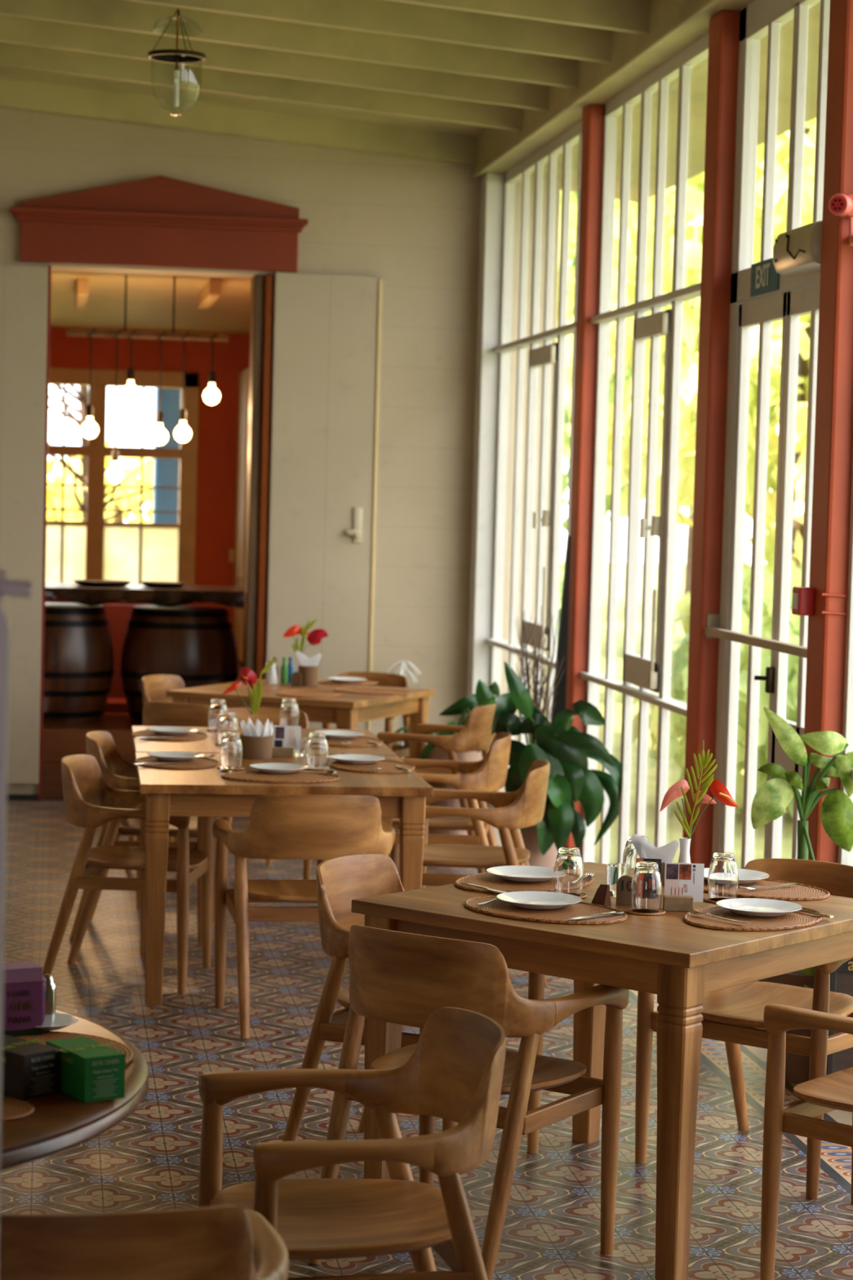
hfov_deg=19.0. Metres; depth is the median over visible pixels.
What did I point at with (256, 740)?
napkin holder
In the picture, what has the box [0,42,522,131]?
ceiling beam
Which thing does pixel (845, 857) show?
window
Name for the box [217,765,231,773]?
spoon
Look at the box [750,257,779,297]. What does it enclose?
exit sign
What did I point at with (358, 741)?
placemat
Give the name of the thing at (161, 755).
plate
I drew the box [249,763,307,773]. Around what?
plate
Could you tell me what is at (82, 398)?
bare tree
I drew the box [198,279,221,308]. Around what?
ceiling beam
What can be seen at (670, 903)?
block
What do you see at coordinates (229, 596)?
countertop
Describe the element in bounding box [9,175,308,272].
pediment
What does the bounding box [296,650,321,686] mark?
basket
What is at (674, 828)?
lawn
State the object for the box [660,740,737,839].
flower arrangement
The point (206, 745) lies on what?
dining table
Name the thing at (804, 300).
door
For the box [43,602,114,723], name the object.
barrel
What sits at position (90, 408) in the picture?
socket
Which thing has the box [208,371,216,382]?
socket
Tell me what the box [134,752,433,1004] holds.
dining table
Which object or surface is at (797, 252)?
emergency light
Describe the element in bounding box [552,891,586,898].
coaster
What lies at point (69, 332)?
pendant light
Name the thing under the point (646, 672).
window
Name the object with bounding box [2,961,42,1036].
box
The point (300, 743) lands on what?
tumbler
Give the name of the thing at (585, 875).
fork
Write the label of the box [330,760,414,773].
placemat
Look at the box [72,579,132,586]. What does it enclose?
tray
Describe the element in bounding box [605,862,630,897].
tumbler
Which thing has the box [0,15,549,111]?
ceiling beam
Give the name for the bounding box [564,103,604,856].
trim
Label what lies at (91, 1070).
box
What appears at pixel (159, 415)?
socket
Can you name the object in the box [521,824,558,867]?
pot
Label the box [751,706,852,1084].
dieffenbachia
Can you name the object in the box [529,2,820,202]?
trim
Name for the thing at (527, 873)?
plate
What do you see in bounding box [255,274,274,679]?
trim
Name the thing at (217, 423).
wall
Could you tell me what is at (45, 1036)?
placemat
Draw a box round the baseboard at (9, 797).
[6,794,38,800]
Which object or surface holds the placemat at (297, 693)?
on the dining table at (345, 710)
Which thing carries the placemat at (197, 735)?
on the dining table at (206, 745)
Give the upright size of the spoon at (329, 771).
0.009 m
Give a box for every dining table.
[131,725,397,909]
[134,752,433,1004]
[166,679,435,841]
[351,862,852,1279]
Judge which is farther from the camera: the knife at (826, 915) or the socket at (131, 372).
the socket at (131, 372)
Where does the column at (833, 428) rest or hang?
on the floor at (149, 1160)
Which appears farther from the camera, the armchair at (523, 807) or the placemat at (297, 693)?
the placemat at (297, 693)
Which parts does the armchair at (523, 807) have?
leg, rail, rail, armrest, armrest, seat, leg, backrest, leg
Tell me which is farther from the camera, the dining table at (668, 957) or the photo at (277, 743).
the photo at (277, 743)
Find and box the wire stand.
[386,660,421,758]
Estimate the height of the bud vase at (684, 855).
0.122 m
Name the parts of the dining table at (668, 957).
leg, leg, leg, leg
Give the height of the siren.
0.156 m
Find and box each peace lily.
[419,679,500,835]
[491,661,622,867]
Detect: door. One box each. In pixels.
[0,265,48,783]
[265,272,383,733]
[720,291,787,981]
[754,283,820,858]
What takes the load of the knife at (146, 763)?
on the placemat at (202, 762)
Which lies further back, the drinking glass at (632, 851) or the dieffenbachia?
the dieffenbachia
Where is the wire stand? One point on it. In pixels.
(403, 670)
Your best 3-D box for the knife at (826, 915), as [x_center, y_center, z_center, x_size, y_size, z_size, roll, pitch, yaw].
[0.923,0.663,6.245,0.018,0.005,0.195,-1,4,-37]
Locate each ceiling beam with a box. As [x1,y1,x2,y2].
[0,0,578,88]
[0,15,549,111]
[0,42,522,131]
[75,279,88,308]
[121,0,612,63]
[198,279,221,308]
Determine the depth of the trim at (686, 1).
9.46 m
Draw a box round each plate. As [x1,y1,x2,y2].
[146,726,197,734]
[146,751,203,760]
[228,548,234,562]
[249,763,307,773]
[313,730,364,738]
[327,676,366,683]
[328,754,385,764]
[486,865,554,882]
[497,890,581,909]
[703,867,768,884]
[716,897,802,916]
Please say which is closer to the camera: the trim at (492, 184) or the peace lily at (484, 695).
the peace lily at (484, 695)
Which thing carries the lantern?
hanging from the ceiling beam at (374, 16)
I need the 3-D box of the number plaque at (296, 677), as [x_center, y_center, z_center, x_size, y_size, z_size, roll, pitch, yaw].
[-0.666,0.201,13.081,0.053,0.078,0.016,2,3,5]
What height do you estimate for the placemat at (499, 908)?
0.008 m
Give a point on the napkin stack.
(666, 853)
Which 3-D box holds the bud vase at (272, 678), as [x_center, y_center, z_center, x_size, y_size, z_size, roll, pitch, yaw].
[-0.800,0.174,13.219,0.060,0.110,0.060,1,3,-8]
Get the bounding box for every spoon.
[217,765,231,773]
[324,766,337,773]
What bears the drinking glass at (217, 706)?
on the coaster
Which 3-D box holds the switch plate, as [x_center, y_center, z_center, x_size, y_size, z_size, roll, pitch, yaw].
[-1.578,-0.697,21.065,0.110,0.110,0.042,1,3,-8]
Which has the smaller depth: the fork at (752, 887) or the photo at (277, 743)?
the fork at (752, 887)
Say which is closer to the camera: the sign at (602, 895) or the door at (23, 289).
the sign at (602, 895)
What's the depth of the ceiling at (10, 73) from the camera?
13.87 m
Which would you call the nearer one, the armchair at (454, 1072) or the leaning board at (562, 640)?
the armchair at (454, 1072)
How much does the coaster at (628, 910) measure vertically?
0.006 m
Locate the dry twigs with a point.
(535, 682)
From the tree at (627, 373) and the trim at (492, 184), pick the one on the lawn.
the tree at (627, 373)
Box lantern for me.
[147,8,205,115]
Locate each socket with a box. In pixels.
[86,404,93,417]
[111,449,119,461]
[127,368,134,380]
[155,411,164,423]
[179,408,186,420]
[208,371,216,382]
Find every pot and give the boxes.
[424,742,482,835]
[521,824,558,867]
[758,973,814,1084]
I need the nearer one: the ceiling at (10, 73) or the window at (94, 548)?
the ceiling at (10, 73)
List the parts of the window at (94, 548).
frosted pane, rail, rail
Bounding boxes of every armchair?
[0,1204,288,1279]
[42,754,213,994]
[69,730,218,946]
[125,702,271,871]
[128,674,185,808]
[198,1006,506,1279]
[212,795,395,1038]
[226,707,325,879]
[282,853,544,1153]
[307,924,629,1279]
[322,671,409,758]
[377,703,499,873]
[390,732,511,871]
[421,760,550,986]
[635,857,852,1199]
[760,1004,852,1279]
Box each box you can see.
[1,1034,61,1100]
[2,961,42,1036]
[45,1036,125,1102]
[104,697,128,712]
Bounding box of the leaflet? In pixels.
[635,857,661,875]
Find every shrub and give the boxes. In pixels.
[546,555,564,682]
[631,555,801,817]
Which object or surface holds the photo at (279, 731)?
on the menu card at (283, 735)
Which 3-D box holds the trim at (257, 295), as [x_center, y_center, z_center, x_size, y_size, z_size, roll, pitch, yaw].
[-0.990,-0.571,14.453,0.055,2.965,0.280,1,3,-8]
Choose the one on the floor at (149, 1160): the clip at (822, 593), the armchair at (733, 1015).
the armchair at (733, 1015)
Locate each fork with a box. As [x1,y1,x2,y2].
[190,728,207,733]
[198,754,215,757]
[329,738,350,744]
[352,763,382,769]
[475,897,498,905]
[583,871,595,878]
[686,908,749,923]
[739,882,797,889]
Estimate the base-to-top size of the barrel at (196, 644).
0.672 m
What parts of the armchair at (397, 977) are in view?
leg, leg, rail, backrest, seat, leg, rail, rail, armrest, leg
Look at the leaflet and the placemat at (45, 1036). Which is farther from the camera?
the leaflet
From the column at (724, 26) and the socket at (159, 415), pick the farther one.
the socket at (159, 415)
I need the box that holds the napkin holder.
[240,717,273,759]
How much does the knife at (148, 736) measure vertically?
0.005 m
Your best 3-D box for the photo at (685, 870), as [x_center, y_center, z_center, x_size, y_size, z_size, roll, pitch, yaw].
[0.641,0.574,6.310,0.029,0.038,0.001,2,3,1]
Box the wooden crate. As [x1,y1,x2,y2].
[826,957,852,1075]
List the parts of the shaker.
lid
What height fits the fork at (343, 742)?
0.009 m
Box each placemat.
[16,1031,133,1064]
[131,729,207,741]
[134,755,219,769]
[221,770,340,782]
[276,689,341,697]
[307,736,382,746]
[318,679,377,685]
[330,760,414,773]
[333,688,411,695]
[454,871,593,893]
[464,895,626,924]
[683,906,823,931]
[703,878,830,900]
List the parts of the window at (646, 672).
rail, rail, handle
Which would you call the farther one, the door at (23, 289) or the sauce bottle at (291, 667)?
the door at (23, 289)
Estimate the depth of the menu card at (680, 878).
6.31 m
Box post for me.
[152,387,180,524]
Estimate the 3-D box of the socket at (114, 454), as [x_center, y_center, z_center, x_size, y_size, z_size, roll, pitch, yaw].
[-1.875,-1.111,15.354,0.048,0.070,0.047,1,3,-8]
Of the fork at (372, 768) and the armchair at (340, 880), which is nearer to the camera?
the armchair at (340, 880)
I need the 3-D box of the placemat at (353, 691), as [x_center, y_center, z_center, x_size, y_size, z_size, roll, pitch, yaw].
[-0.274,0.260,12.856,0.418,0.008,0.312,3,4,23]
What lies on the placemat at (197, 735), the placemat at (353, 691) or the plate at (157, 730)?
the plate at (157, 730)
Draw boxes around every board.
[102,604,183,697]
[550,535,571,725]
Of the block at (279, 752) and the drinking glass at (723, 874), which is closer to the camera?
the drinking glass at (723, 874)
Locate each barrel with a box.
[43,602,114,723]
[120,605,238,723]
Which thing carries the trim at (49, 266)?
attached to the wall at (413, 224)
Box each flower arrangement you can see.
[220,657,276,715]
[282,618,328,653]
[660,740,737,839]
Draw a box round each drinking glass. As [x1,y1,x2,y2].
[208,698,227,730]
[217,711,238,744]
[219,731,242,768]
[279,697,298,725]
[305,732,328,768]
[553,846,583,896]
[622,835,648,876]
[630,861,662,912]
[707,851,738,901]
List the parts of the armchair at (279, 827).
leg, armrest, rail, leg, rail, seat, rail, backrest, armrest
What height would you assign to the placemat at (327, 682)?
0.008 m
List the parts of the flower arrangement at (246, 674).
flower stem, flower stem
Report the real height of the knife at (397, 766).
0.005 m
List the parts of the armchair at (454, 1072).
leg, rail, leg, armrest, seat, armrest, rail, leg, backrest, rail, leg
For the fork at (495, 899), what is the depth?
6.23 m
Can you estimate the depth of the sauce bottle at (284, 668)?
13.28 m
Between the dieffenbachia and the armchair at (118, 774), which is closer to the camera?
the dieffenbachia
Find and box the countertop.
[44,582,244,608]
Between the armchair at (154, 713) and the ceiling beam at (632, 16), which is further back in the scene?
the armchair at (154, 713)
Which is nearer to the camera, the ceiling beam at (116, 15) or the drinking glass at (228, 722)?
the drinking glass at (228, 722)
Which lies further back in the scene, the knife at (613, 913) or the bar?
the bar
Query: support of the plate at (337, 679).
on the placemat at (327, 682)
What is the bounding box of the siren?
[827,193,852,245]
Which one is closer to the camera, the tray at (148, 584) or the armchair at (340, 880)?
the armchair at (340, 880)
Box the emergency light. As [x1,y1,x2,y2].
[773,220,822,277]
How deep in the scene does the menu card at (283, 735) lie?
9.68 m
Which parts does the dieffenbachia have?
stem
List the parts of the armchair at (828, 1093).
leg, armrest, rail, rail, seat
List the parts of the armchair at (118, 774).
leg, leg, backrest, armrest, rail, seat, rail, leg, leg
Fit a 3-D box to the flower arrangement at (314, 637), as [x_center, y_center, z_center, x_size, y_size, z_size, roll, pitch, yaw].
[-0.626,-0.018,13.174,0.238,0.196,0.032,1,3,-8]
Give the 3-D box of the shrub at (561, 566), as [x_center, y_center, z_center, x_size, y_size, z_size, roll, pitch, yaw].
[0.611,-0.177,23.956,2.092,1.698,2.109,1,3,-8]
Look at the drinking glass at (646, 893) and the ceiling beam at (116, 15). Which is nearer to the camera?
the drinking glass at (646, 893)
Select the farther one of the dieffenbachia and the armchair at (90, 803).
the armchair at (90, 803)
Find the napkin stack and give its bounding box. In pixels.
[630,833,679,885]
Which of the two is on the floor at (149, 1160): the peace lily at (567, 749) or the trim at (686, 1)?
the peace lily at (567, 749)
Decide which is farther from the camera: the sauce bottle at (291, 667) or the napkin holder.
the sauce bottle at (291, 667)
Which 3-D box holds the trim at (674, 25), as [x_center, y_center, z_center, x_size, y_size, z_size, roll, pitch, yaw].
[1.527,-2.325,6.365,0.215,0.435,16.210,1,3,-8]
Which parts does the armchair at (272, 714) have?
backrest, leg, leg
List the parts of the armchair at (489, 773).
leg, rail, armrest, rail, rail, armrest, seat, leg, backrest, rail, leg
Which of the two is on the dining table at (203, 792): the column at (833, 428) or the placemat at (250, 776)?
the placemat at (250, 776)
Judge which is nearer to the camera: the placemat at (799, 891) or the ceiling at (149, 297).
the placemat at (799, 891)
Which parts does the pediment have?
cornice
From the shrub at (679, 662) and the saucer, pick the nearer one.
the saucer
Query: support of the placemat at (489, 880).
on the dining table at (668, 957)
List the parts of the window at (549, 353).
rail, rail, handle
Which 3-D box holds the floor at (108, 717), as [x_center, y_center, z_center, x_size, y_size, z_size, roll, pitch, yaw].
[-2.590,0.343,17.824,4.060,0.100,6.690,1,3,-8]
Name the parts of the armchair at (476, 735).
armrest, leg, seat, rail, armrest, rail, leg, backrest, leg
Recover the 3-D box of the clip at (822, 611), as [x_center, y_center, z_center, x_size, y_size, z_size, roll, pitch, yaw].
[1.267,-0.084,7.921,0.080,0.012,0.007,1,3,-8]
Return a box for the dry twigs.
[512,605,564,746]
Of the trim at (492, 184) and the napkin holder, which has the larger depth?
the trim at (492, 184)
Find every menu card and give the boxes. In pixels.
[273,724,301,747]
[664,862,704,902]
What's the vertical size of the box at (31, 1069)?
0.076 m
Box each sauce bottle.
[273,657,279,683]
[280,657,288,683]
[287,657,294,683]
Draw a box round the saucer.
[35,1013,79,1031]
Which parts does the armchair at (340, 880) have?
leg, rail, armrest, backrest, rail, leg, seat, leg, leg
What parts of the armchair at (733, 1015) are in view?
leg, rail, leg, seat, backrest, leg, rail, armrest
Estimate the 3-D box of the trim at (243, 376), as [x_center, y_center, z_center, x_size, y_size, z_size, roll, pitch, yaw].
[-1.468,-1.011,20.582,0.090,2.320,1.000,1,3,-8]
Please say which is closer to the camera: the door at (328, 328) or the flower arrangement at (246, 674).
the flower arrangement at (246, 674)
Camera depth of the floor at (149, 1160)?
7.13 m
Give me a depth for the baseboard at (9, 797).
14.20 m
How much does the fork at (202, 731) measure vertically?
0.009 m
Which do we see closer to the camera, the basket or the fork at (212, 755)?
the fork at (212, 755)
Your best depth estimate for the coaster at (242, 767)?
9.12 m
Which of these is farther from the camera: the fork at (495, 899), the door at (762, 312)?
the door at (762, 312)
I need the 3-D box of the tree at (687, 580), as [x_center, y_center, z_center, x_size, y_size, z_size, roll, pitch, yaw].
[4.759,-5.673,45.011,7.979,10.279,8.299,1,3,-8]
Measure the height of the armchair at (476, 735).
0.792 m
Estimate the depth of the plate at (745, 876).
6.77 m
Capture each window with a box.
[44,367,199,601]
[485,120,582,808]
[579,31,709,863]
[711,0,830,858]
[835,453,852,866]
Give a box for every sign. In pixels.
[591,884,611,906]
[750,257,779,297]
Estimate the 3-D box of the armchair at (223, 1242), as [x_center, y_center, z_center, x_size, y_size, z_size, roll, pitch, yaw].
[-0.495,1.151,3.682,0.606,0.792,0.539,1,3,-12]
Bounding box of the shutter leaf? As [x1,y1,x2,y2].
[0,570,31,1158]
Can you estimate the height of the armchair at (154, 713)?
0.792 m
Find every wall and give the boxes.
[0,107,560,794]
[44,328,249,622]
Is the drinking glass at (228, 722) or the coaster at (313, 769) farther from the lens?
the drinking glass at (228, 722)
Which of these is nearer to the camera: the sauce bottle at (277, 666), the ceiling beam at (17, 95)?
the sauce bottle at (277, 666)
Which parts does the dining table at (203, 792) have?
leg, leg, leg, leg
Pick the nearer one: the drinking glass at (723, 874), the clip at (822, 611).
the drinking glass at (723, 874)
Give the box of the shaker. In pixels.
[41,973,56,1026]
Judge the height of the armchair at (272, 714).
0.792 m
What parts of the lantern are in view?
chain, chain, chain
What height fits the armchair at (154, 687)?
0.792 m
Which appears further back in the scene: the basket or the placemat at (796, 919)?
the basket
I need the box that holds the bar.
[704,613,807,657]
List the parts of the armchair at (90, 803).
leg, rail, leg, backrest, rail, armrest, armrest, seat, leg, rail, leg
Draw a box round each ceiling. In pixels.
[0,66,488,137]
[49,270,251,335]
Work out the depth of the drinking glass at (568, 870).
6.41 m
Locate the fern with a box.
[395,720,462,749]
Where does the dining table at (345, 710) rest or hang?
on the floor at (149, 1160)
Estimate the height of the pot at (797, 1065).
0.345 m
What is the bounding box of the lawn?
[545,560,793,868]
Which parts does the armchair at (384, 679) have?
leg, backrest, leg, rail, armrest, rail, leg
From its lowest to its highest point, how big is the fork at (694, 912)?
0.009 m
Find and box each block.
[271,746,294,757]
[662,894,693,911]
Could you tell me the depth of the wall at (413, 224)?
14.38 m
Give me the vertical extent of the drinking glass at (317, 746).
0.127 m
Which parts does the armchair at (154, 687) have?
backrest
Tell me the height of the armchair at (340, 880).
0.792 m
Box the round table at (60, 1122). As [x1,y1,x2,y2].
[0,1008,148,1169]
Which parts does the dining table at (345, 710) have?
leg, leg, leg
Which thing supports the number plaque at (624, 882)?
on the dining table at (668, 957)
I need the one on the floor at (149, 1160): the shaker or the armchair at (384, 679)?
the armchair at (384, 679)
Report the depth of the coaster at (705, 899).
6.41 m
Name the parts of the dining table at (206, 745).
leg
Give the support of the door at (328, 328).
in the wall at (413, 224)
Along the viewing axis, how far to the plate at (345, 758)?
9.49 m
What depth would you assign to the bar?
8.86 m
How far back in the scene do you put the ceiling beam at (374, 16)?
10.69 m
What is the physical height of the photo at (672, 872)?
0.038 m
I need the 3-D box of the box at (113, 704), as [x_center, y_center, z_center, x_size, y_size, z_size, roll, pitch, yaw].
[-1.895,0.401,15.697,0.220,0.065,0.300,1,3,-8]
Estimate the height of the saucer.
0.014 m
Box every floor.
[0,800,852,1279]
[43,659,242,725]
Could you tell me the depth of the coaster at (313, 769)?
9.19 m
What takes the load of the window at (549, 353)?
on the floor at (149, 1160)
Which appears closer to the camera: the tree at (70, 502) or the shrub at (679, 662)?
the shrub at (679, 662)
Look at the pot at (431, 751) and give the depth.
12.45 m
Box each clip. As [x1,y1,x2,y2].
[821,592,847,597]
[821,610,847,615]
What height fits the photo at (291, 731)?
0.060 m
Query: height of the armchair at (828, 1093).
0.792 m
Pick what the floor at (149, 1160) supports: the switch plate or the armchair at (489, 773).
the armchair at (489, 773)
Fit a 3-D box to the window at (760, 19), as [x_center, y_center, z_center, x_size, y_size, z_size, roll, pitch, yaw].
[1.222,-0.514,8.764,0.055,3.620,1.340,1,3,-8]
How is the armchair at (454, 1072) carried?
on the floor at (149, 1160)
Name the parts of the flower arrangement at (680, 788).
flower stem, flower stem, flower stem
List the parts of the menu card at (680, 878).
pink panel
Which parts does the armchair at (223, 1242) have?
armrest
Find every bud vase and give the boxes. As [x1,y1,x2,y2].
[266,662,277,684]
[678,837,691,862]
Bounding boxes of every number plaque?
[291,671,302,687]
[616,875,632,905]
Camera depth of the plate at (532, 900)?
6.28 m
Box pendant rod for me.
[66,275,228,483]
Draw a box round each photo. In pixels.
[274,740,282,746]
[275,726,284,738]
[288,728,294,745]
[644,859,660,869]
[666,863,678,879]
[679,864,691,879]
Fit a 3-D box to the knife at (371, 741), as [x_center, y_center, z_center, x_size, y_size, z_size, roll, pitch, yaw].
[-0.208,0.409,10.167,0.018,0.005,0.195,1,3,-14]
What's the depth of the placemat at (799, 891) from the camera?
6.58 m
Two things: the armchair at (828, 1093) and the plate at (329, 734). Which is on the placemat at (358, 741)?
the plate at (329, 734)
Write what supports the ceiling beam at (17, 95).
attached to the wall at (413, 224)
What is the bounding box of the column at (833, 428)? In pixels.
[804,0,852,862]
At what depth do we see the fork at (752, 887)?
6.61 m
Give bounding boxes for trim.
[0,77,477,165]
[38,265,51,800]
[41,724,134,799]
[232,367,248,662]
[242,274,264,673]
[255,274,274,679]
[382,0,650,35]
[466,173,505,804]
[471,0,754,178]
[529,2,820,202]
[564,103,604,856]
[674,0,692,2]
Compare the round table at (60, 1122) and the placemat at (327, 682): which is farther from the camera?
the placemat at (327, 682)
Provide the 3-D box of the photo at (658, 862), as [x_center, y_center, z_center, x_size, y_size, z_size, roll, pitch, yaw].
[0.562,0.565,6.357,0.040,0.032,0.001,2,3,9]
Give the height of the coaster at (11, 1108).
0.006 m
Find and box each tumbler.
[294,737,307,755]
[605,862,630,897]
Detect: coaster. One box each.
[0,1097,34,1121]
[217,766,244,770]
[305,768,327,770]
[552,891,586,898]
[625,907,666,915]
[702,896,717,903]
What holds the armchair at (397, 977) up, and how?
on the floor at (149, 1160)
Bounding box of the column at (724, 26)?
[682,9,740,867]
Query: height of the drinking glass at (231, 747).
0.127 m
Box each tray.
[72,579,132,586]
[140,581,185,587]
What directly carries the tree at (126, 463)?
on the lawn
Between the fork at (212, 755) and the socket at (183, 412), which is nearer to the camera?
the fork at (212, 755)
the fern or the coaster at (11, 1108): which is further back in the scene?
the fern
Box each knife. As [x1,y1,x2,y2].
[133,762,178,764]
[135,736,173,738]
[368,740,381,745]
[395,764,411,771]
[460,882,506,893]
[564,911,623,919]
[796,909,833,917]
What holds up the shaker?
on the saucer
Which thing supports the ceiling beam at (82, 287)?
attached to the ceiling at (149, 297)
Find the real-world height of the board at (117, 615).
0.635 m
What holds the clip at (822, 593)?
attached to the column at (833, 428)
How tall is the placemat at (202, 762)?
0.008 m
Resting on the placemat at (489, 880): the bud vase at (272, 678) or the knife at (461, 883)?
the knife at (461, 883)
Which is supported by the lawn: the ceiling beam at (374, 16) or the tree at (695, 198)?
the tree at (695, 198)
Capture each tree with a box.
[46,436,154,523]
[46,459,113,521]
[48,384,154,522]
[555,117,816,708]
[560,185,703,546]
[566,257,754,596]
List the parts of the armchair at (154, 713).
leg, leg, backrest, leg, leg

